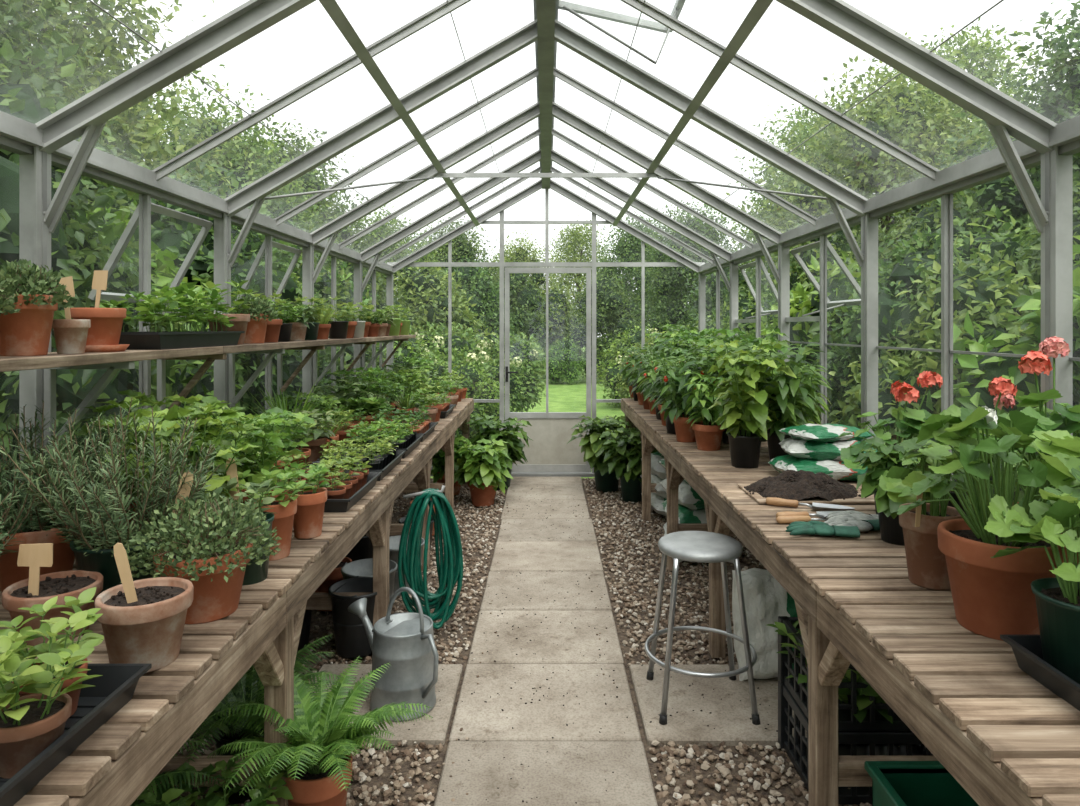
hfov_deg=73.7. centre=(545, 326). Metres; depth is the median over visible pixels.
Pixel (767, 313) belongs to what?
stay
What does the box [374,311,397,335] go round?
potted herb
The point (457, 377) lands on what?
seedling
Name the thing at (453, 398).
seedling
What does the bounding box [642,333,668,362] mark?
plant
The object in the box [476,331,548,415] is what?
hydrangea bush
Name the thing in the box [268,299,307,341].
potted herb
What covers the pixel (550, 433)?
door
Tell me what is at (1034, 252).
shrub
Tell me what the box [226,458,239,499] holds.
plant label
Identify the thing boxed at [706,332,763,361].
plant
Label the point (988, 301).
shrub
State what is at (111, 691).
tray
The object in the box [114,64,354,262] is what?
tree
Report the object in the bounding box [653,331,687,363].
plant
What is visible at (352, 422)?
potted herb
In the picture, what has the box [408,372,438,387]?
potted herb
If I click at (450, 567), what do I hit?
garden hose
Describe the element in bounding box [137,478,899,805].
gravel
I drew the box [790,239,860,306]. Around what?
window
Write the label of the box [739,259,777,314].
window
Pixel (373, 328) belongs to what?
potted herb
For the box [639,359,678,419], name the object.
plant
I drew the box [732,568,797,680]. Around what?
bag
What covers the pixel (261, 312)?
potted herb
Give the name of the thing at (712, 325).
shrub
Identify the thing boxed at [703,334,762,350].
plant
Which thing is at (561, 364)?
shrub
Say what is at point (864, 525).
glove
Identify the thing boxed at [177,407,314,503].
basil
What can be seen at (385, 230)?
tree
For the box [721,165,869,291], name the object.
tree
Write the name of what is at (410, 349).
shrub
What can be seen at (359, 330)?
potted herb
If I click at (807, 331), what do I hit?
shrub
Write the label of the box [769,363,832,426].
plant
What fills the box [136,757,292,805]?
potted leafy plant
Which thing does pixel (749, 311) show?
shrub
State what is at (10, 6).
tree
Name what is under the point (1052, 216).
wall
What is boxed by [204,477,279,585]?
potted marjoram
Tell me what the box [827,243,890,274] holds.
shrub
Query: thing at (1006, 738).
bench
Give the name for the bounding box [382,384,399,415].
potted herb
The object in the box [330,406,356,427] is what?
potted leafy plant
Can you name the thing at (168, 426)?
leafy plant
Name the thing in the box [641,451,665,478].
bag
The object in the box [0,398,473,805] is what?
bench
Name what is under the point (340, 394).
potted leafy plant
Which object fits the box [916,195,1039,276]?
shrub
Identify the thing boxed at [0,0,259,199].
tree
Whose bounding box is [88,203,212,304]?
window
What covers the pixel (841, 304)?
stay
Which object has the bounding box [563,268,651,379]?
shrub
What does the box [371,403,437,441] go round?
seedling tray
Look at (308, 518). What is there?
seedling
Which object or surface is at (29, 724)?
potted plant
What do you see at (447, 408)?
seedling tray
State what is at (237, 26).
roof frame
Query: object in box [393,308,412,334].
potted herb
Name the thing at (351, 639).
bucket
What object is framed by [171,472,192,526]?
plant label
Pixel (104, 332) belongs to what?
terracotta pot
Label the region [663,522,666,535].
bag
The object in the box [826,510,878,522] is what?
glove
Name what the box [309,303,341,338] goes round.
potted herb
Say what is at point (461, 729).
crumbs
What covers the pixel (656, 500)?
bag
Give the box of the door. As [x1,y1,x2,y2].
[505,267,590,471]
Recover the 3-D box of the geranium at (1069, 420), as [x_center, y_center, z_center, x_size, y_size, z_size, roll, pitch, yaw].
[1.363,0.363,1.950,0.413,0.675,0.471,0,0,-36]
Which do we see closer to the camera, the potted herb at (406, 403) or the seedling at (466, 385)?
the potted herb at (406, 403)
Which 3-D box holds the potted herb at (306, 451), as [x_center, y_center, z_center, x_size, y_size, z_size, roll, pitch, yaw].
[-1.167,0.551,3.374,0.243,0.298,0.218,0,0,34]
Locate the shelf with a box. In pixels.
[0,335,415,452]
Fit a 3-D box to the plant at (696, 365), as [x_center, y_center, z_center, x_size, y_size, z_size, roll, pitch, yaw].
[0.988,0.439,4.377,0.380,0.521,0.378,0,0,10]
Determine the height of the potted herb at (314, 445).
0.286 m
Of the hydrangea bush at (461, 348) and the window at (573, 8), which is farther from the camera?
the hydrangea bush at (461, 348)
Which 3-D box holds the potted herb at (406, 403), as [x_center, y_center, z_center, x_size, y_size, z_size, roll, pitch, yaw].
[-0.994,0.570,5.151,0.293,0.259,0.298,0,0,-26]
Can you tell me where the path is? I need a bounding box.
[308,477,806,805]
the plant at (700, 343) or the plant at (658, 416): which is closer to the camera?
the plant at (700, 343)
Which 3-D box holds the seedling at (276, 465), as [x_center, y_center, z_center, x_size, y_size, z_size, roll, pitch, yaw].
[-1.095,0.584,2.861,0.171,0.231,0.201,0,0,-28]
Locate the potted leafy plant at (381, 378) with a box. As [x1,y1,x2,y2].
[348,363,403,394]
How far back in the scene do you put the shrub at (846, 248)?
9.47 m
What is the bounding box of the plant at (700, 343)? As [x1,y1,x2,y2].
[697,341,749,381]
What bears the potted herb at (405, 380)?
on the bench at (114, 765)
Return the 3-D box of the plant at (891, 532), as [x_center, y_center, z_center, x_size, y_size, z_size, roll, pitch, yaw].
[1.160,0.531,2.344,0.295,0.337,0.269,0,0,34]
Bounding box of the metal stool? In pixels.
[644,531,759,724]
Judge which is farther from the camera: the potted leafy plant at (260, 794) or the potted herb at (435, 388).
the potted herb at (435, 388)
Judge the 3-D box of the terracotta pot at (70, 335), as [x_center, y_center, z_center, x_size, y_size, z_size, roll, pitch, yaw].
[-1.385,0.028,2.100,0.097,0.100,0.097,0,0,0]
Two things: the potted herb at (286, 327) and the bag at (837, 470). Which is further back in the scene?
the potted herb at (286, 327)
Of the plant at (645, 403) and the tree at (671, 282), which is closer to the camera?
the plant at (645, 403)
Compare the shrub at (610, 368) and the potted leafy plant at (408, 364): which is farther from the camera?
the shrub at (610, 368)
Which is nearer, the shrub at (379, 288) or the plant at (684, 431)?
the plant at (684, 431)
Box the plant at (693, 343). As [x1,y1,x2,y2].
[674,340,716,386]
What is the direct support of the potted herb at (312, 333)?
on the shelf
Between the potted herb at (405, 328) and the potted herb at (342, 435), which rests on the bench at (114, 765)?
the potted herb at (342, 435)
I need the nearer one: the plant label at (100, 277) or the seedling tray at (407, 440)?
the plant label at (100, 277)
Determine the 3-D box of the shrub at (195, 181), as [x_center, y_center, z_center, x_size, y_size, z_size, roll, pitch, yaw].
[-3.600,-0.021,7.439,2.243,3.487,2.547,0,0,-25]
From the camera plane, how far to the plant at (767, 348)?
4.06 m
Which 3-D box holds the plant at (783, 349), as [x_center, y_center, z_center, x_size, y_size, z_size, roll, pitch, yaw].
[1.283,0.351,4.508,0.430,0.698,0.524,0,0,-15]
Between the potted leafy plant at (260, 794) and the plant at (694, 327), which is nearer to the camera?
the potted leafy plant at (260, 794)
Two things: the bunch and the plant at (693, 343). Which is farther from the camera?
the plant at (693, 343)
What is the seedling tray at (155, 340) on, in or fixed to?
on the shelf
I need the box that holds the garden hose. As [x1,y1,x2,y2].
[398,485,462,628]
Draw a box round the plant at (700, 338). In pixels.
[675,328,717,355]
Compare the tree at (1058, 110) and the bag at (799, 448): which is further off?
the tree at (1058, 110)
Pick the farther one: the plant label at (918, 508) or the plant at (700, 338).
the plant at (700, 338)
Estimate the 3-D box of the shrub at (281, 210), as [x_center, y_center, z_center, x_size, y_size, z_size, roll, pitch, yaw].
[-3.833,-0.078,9.612,2.321,3.609,2.636,0,0,0]
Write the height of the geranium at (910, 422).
0.541 m
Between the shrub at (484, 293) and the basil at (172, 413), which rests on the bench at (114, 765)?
the basil at (172, 413)
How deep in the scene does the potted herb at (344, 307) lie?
5.13 m
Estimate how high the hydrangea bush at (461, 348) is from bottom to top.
1.907 m
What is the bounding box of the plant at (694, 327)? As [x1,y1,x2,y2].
[661,325,718,346]
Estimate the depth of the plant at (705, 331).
5.42 m
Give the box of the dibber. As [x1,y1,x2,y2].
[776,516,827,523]
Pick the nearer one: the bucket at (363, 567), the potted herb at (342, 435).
the bucket at (363, 567)
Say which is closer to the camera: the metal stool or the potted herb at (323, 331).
the metal stool
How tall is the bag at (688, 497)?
0.204 m
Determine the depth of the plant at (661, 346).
5.98 m
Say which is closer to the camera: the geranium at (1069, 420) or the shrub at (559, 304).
the geranium at (1069, 420)
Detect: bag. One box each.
[640,473,666,498]
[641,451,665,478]
[641,493,666,516]
[658,459,688,483]
[660,478,704,510]
[662,500,706,522]
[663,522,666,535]
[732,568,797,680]
[768,455,867,480]
[778,423,874,442]
[779,437,876,461]
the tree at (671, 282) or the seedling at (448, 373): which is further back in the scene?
the tree at (671, 282)
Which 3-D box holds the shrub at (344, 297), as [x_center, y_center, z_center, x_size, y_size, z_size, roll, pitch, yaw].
[-2.926,0.205,8.085,2.197,3.007,1.934,0,0,-27]
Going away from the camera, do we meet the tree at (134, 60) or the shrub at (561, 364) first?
the tree at (134, 60)
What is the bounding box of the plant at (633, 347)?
[620,346,656,400]
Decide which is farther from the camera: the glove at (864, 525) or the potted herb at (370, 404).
the potted herb at (370, 404)
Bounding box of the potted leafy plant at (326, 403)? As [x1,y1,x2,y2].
[305,398,337,427]
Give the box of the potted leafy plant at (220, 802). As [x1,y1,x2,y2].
[215,799,267,805]
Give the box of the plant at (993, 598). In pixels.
[897,406,1079,640]
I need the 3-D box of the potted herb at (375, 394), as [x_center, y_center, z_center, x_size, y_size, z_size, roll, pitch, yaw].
[-1.212,0.578,5.061,0.242,0.245,0.237,0,0,-20]
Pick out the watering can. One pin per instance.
(405, 640)
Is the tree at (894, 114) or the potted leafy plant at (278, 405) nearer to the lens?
the potted leafy plant at (278, 405)
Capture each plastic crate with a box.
[778,616,910,730]
[778,681,933,804]
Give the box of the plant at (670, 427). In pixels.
[638,347,709,433]
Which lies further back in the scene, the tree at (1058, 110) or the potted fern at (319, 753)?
the tree at (1058, 110)
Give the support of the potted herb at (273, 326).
on the shelf
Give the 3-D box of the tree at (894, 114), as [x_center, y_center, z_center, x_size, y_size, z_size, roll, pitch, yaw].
[4.776,-1.266,10.261,4.608,5.960,4.180,0,0,-12]
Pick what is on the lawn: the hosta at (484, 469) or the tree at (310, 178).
the tree at (310, 178)
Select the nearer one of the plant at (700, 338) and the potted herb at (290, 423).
the potted herb at (290, 423)
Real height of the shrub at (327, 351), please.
2.652 m
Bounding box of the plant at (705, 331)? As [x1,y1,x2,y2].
[674,328,740,360]
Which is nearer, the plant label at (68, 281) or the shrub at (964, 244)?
the plant label at (68, 281)
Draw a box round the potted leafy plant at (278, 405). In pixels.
[242,379,338,429]
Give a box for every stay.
[746,313,771,318]
[802,304,845,316]
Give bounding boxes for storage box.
[864,761,978,805]
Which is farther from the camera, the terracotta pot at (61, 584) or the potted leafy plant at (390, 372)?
the potted leafy plant at (390, 372)
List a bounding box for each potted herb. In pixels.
[196,280,256,344]
[225,414,307,468]
[228,294,277,343]
[249,293,289,342]
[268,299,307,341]
[275,303,321,340]
[282,411,316,469]
[285,296,325,339]
[289,408,338,463]
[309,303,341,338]
[310,411,352,452]
[319,296,356,338]
[329,306,356,320]
[330,309,366,337]
[331,410,354,445]
[338,396,388,425]
[343,302,374,337]
[344,408,375,437]
[349,305,375,336]
[357,309,386,336]
[360,380,404,418]
[360,392,389,423]
[373,309,390,335]
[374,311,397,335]
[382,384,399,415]
[384,305,408,335]
[385,304,406,334]
[387,389,421,417]
[390,373,431,394]
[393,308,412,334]
[394,368,430,394]
[397,385,412,399]
[399,391,427,418]
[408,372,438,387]
[416,380,444,401]
[426,380,447,399]
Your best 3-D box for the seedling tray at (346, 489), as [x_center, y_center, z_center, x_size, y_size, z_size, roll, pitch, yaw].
[-0.920,0.612,2.950,0.378,0.177,0.525,0,0,0]
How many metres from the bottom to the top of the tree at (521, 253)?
5.033 m
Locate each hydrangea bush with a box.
[411,321,495,384]
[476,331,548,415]
[612,331,670,397]
[649,322,691,343]
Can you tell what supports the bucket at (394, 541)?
on the gravel at (363, 791)
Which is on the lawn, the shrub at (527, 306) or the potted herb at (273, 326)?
the shrub at (527, 306)
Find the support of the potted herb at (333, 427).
on the bench at (114, 765)
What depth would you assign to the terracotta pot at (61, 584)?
1.61 m
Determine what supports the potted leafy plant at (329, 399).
on the bench at (114, 765)
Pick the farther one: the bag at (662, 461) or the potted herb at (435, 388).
the potted herb at (435, 388)
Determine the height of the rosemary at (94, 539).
0.522 m
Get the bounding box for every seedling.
[0,587,103,715]
[237,469,323,560]
[250,450,296,494]
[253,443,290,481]
[275,462,329,538]
[410,389,443,421]
[418,382,446,421]
[440,372,464,404]
[441,381,460,408]
[448,375,464,401]
[451,380,471,398]
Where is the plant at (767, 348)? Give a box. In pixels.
[707,345,776,431]
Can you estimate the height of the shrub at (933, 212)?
3.235 m
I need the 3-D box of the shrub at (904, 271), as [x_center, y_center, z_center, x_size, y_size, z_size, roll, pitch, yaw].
[2.886,0.431,5.753,1.846,2.526,1.625,0,0,-41]
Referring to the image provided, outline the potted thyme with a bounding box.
[0,276,20,315]
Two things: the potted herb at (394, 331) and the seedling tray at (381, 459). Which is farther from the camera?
the potted herb at (394, 331)
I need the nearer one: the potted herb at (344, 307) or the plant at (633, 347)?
the potted herb at (344, 307)
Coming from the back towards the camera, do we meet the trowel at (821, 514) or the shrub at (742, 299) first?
the shrub at (742, 299)
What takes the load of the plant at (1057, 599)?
in the tray at (1027, 649)
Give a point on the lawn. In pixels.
(562, 397)
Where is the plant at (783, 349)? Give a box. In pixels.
[716,328,790,441]
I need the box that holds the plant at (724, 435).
[692,339,765,443]
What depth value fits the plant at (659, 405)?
5.11 m
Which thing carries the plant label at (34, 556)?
in the terracotta pot at (61, 584)
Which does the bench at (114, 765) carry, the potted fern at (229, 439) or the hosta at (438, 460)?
the potted fern at (229, 439)
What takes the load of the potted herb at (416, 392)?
on the bench at (114, 765)
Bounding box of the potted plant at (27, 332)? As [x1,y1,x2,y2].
[0,258,72,355]
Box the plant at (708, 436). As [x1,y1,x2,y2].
[682,368,730,450]
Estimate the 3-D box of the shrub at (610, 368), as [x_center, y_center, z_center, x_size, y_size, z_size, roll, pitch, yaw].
[1.819,0.820,14.490,1.761,1.936,1.764,0,0,6]
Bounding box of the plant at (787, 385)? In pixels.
[733,343,829,459]
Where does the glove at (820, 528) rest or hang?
on the bench at (1006, 738)
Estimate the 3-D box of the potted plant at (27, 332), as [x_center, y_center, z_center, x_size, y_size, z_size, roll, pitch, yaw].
[-1.426,-0.057,1.971,0.230,0.270,0.229,0,0,0]
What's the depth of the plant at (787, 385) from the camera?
3.59 m
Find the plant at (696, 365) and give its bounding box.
[679,357,729,421]
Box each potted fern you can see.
[130,720,219,805]
[185,634,350,803]
[208,657,432,805]
[222,425,298,468]
[238,421,320,450]
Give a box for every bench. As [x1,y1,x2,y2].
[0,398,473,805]
[621,398,1079,805]
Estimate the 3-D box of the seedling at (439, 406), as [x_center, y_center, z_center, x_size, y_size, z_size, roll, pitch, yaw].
[-0.852,0.551,5.374,0.218,0.297,0.242,0,0,-12]
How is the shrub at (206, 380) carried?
on the lawn
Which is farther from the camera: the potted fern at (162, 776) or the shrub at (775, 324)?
the shrub at (775, 324)
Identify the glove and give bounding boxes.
[786,521,859,537]
[824,517,879,531]
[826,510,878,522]
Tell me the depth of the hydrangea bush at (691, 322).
12.58 m
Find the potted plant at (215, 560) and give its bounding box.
[120,491,281,623]
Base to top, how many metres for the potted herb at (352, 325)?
0.207 m
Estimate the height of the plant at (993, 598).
0.525 m
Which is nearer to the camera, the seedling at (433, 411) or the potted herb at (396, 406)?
the seedling at (433, 411)
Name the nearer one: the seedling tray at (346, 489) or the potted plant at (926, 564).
the potted plant at (926, 564)
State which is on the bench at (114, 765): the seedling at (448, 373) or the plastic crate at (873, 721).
the seedling at (448, 373)
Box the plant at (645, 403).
[622,346,668,409]
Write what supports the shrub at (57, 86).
on the lawn
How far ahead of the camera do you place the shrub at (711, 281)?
10.85 m
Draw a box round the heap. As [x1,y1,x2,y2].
[744,470,860,501]
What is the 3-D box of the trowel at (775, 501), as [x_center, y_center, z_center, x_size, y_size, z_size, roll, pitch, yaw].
[1.011,0.682,2.764,0.320,0.033,0.068,0,0,23]
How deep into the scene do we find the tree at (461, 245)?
19.55 m
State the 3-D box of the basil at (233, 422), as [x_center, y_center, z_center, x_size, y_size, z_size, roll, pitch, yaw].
[-1.291,0.497,2.686,0.379,0.407,0.386,0,0,22]
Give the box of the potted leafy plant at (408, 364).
[382,363,424,381]
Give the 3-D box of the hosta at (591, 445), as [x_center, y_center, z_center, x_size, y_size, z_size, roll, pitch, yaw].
[0.597,1.189,6.842,0.649,0.721,0.673,0,0,35]
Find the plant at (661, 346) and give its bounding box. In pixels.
[652,333,700,366]
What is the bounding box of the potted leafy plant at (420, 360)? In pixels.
[391,355,433,377]
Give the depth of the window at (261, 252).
4.49 m
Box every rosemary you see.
[0,396,222,607]
[0,400,128,591]
[0,459,46,555]
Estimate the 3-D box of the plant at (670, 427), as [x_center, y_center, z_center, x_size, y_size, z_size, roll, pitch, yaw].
[0.844,0.420,4.767,0.485,0.560,0.431,0,0,8]
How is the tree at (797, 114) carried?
on the lawn
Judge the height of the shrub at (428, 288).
3.140 m
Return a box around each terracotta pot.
[2,570,102,645]
[52,319,90,353]
[70,308,129,352]
[95,577,193,672]
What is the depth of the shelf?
2.92 m
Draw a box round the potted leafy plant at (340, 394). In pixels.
[314,378,377,427]
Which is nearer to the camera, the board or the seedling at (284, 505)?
the seedling at (284, 505)
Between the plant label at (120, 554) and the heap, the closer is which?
the plant label at (120, 554)
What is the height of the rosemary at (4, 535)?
0.428 m
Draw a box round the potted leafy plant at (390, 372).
[356,371,405,394]
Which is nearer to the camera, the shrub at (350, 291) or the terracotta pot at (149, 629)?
the terracotta pot at (149, 629)
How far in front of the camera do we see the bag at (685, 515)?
4.75 m
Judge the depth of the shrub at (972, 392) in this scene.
3.63 m
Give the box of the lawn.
[430,346,624,478]
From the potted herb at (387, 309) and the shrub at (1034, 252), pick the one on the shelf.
the potted herb at (387, 309)
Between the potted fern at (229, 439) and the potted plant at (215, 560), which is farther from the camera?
the potted fern at (229, 439)
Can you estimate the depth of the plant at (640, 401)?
6.46 m
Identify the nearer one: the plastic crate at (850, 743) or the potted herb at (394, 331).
the plastic crate at (850, 743)
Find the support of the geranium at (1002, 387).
on the bench at (1006, 738)
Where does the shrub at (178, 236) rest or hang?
on the lawn
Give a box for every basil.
[58,389,245,522]
[161,404,253,440]
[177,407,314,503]
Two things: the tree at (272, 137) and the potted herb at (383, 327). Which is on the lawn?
the tree at (272, 137)
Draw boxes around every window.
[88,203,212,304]
[232,240,301,307]
[558,0,685,63]
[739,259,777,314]
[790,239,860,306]
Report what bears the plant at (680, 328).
on the bench at (1006, 738)
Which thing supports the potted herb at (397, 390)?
on the bench at (114, 765)
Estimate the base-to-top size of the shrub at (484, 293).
3.490 m
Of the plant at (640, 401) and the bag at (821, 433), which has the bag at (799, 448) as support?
the bag at (821, 433)
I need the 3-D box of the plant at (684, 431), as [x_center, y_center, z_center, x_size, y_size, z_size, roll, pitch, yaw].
[0.842,0.417,4.385,0.419,0.566,0.415,0,0,27]
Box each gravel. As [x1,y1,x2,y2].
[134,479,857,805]
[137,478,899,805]
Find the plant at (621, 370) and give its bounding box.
[619,348,651,397]
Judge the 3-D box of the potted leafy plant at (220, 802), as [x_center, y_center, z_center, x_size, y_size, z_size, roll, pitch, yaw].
[-0.730,1.393,1.753,0.358,0.314,0.398,0,0,0]
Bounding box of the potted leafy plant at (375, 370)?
[322,367,386,398]
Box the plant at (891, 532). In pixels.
[854,436,948,545]
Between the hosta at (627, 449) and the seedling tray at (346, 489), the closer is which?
the seedling tray at (346, 489)
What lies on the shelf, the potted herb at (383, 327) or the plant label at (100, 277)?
the potted herb at (383, 327)
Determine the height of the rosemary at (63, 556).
0.504 m
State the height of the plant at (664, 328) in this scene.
0.733 m
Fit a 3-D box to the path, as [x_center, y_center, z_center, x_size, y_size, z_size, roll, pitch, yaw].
[0.000,1.567,3.500,2.040,0.067,7.826,0,0,0]
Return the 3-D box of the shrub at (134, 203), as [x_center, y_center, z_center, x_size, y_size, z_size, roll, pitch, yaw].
[-3.650,0.287,6.184,1.987,3.136,2.298,0,0,6]
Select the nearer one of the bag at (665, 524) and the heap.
the heap
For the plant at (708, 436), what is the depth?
4.07 m
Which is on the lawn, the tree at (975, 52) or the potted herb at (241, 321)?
the tree at (975, 52)
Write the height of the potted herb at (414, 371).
0.336 m
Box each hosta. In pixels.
[431,435,472,494]
[454,438,512,506]
[466,414,532,489]
[567,415,638,491]
[600,427,657,502]
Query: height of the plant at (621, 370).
0.494 m
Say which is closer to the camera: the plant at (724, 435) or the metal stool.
the metal stool
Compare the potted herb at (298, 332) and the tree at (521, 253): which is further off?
the tree at (521, 253)
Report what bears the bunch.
in the plastic crate at (873, 721)
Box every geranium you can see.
[838,371,942,514]
[923,376,1028,516]
[972,336,1079,577]
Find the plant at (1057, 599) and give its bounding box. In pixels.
[991,488,1079,683]
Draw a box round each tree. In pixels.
[0,0,136,218]
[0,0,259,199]
[9,2,183,164]
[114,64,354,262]
[241,117,400,303]
[250,128,342,214]
[347,195,473,306]
[396,216,524,309]
[485,227,576,333]
[539,215,612,371]
[575,208,683,338]
[620,198,766,339]
[706,94,880,299]
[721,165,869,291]
[725,32,1030,289]
[864,17,1048,225]
[913,0,1079,247]
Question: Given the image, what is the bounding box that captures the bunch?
[767,620,892,722]
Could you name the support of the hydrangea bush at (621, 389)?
on the lawn
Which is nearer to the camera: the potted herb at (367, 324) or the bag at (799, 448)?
the bag at (799, 448)
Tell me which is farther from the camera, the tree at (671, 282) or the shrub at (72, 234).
the tree at (671, 282)
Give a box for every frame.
[35,0,1056,273]
[387,189,704,476]
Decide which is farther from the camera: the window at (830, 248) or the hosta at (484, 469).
the hosta at (484, 469)
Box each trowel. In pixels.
[766,497,854,510]
[776,511,843,518]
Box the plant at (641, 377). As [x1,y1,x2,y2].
[635,354,663,413]
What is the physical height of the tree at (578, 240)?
5.696 m
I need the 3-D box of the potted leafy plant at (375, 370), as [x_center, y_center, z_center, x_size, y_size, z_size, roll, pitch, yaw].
[-1.386,0.491,5.192,0.440,0.418,0.493,0,0,-27]
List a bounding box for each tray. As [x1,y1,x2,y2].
[0,664,151,805]
[99,284,244,349]
[277,453,381,511]
[303,435,405,480]
[343,415,423,458]
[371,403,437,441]
[426,394,455,417]
[1000,635,1079,710]
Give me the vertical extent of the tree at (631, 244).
5.520 m
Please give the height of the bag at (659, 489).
0.206 m
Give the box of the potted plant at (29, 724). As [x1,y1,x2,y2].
[0,610,102,778]
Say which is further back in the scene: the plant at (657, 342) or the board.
the plant at (657, 342)
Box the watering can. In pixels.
[348,587,438,721]
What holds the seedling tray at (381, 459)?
on the bench at (114, 765)
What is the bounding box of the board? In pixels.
[738,484,874,503]
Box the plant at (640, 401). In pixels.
[630,361,643,404]
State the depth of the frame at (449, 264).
7.48 m
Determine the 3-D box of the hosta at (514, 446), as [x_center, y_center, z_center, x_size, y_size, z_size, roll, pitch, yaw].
[-0.448,1.200,6.932,0.652,0.699,0.630,0,0,3]
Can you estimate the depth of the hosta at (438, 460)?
6.57 m
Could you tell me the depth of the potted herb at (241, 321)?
3.19 m
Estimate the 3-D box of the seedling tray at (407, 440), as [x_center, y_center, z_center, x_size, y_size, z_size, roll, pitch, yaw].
[-0.920,0.610,4.060,0.378,0.179,0.525,0,0,0]
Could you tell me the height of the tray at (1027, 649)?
0.060 m
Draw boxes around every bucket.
[329,576,376,658]
[341,558,396,614]
[389,535,424,595]
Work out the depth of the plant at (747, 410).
3.54 m
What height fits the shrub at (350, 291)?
2.676 m
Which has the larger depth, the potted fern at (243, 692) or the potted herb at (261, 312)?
the potted herb at (261, 312)
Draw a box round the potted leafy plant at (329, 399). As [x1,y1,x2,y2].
[263,391,340,428]
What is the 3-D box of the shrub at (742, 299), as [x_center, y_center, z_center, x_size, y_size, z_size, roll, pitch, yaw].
[2.739,0.521,10.221,1.706,2.335,1.502,0,0,44]
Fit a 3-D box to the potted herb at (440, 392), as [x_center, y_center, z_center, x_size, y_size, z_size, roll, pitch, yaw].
[-0.994,0.590,6.558,0.221,0.221,0.225,0,0,38]
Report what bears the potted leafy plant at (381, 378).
on the bench at (114, 765)
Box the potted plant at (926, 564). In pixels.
[879,437,966,589]
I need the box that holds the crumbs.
[356,486,777,803]
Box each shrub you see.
[0,16,210,520]
[0,54,206,295]
[75,199,243,493]
[104,151,340,438]
[126,198,200,311]
[150,158,278,268]
[235,256,381,407]
[248,191,347,269]
[268,208,385,380]
[315,262,379,365]
[320,241,430,345]
[369,318,469,435]
[381,256,495,361]
[442,253,522,349]
[445,356,514,440]
[492,258,554,361]
[534,277,582,376]
[541,335,585,384]
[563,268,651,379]
[596,321,664,406]
[677,251,777,330]
[693,282,774,331]
[695,301,740,335]
[714,279,777,337]
[751,282,813,428]
[752,249,887,427]
[765,212,879,304]
[801,219,1002,427]
[808,190,1036,287]
[827,232,1040,502]
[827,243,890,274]
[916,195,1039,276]
[926,235,1079,501]
[966,165,1079,297]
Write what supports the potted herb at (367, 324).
on the shelf
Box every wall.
[0,111,393,492]
[698,115,1079,480]
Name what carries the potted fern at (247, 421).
on the bench at (114, 765)
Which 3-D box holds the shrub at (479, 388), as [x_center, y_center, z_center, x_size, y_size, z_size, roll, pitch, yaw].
[-1.005,1.060,9.586,1.235,1.355,1.233,0,0,-4]
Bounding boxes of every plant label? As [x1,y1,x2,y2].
[17,543,52,595]
[55,276,74,318]
[92,270,107,307]
[114,543,137,602]
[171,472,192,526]
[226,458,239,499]
[915,492,922,526]
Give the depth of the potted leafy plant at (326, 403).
4.34 m
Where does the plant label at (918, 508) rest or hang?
attached to the potted plant at (926, 564)
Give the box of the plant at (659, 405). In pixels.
[643,360,684,425]
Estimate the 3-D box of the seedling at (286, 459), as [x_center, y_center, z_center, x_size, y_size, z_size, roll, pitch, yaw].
[-1.003,0.577,2.692,0.180,0.246,0.201,0,0,0]
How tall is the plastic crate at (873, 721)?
0.235 m
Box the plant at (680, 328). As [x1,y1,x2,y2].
[668,325,709,354]
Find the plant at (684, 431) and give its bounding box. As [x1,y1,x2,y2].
[647,349,718,441]
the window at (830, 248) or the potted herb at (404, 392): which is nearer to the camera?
the window at (830, 248)
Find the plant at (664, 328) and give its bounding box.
[643,324,693,349]
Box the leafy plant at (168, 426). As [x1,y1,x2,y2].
[89,402,264,539]
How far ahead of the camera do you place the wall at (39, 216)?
2.93 m
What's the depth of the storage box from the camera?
1.98 m
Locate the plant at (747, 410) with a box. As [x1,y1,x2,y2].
[707,339,796,468]
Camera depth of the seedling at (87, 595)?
1.29 m
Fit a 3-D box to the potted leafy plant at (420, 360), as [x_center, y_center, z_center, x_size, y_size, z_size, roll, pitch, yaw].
[-1.337,0.491,7.156,0.493,0.418,0.440,0,0,4]
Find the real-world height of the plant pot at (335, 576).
0.240 m

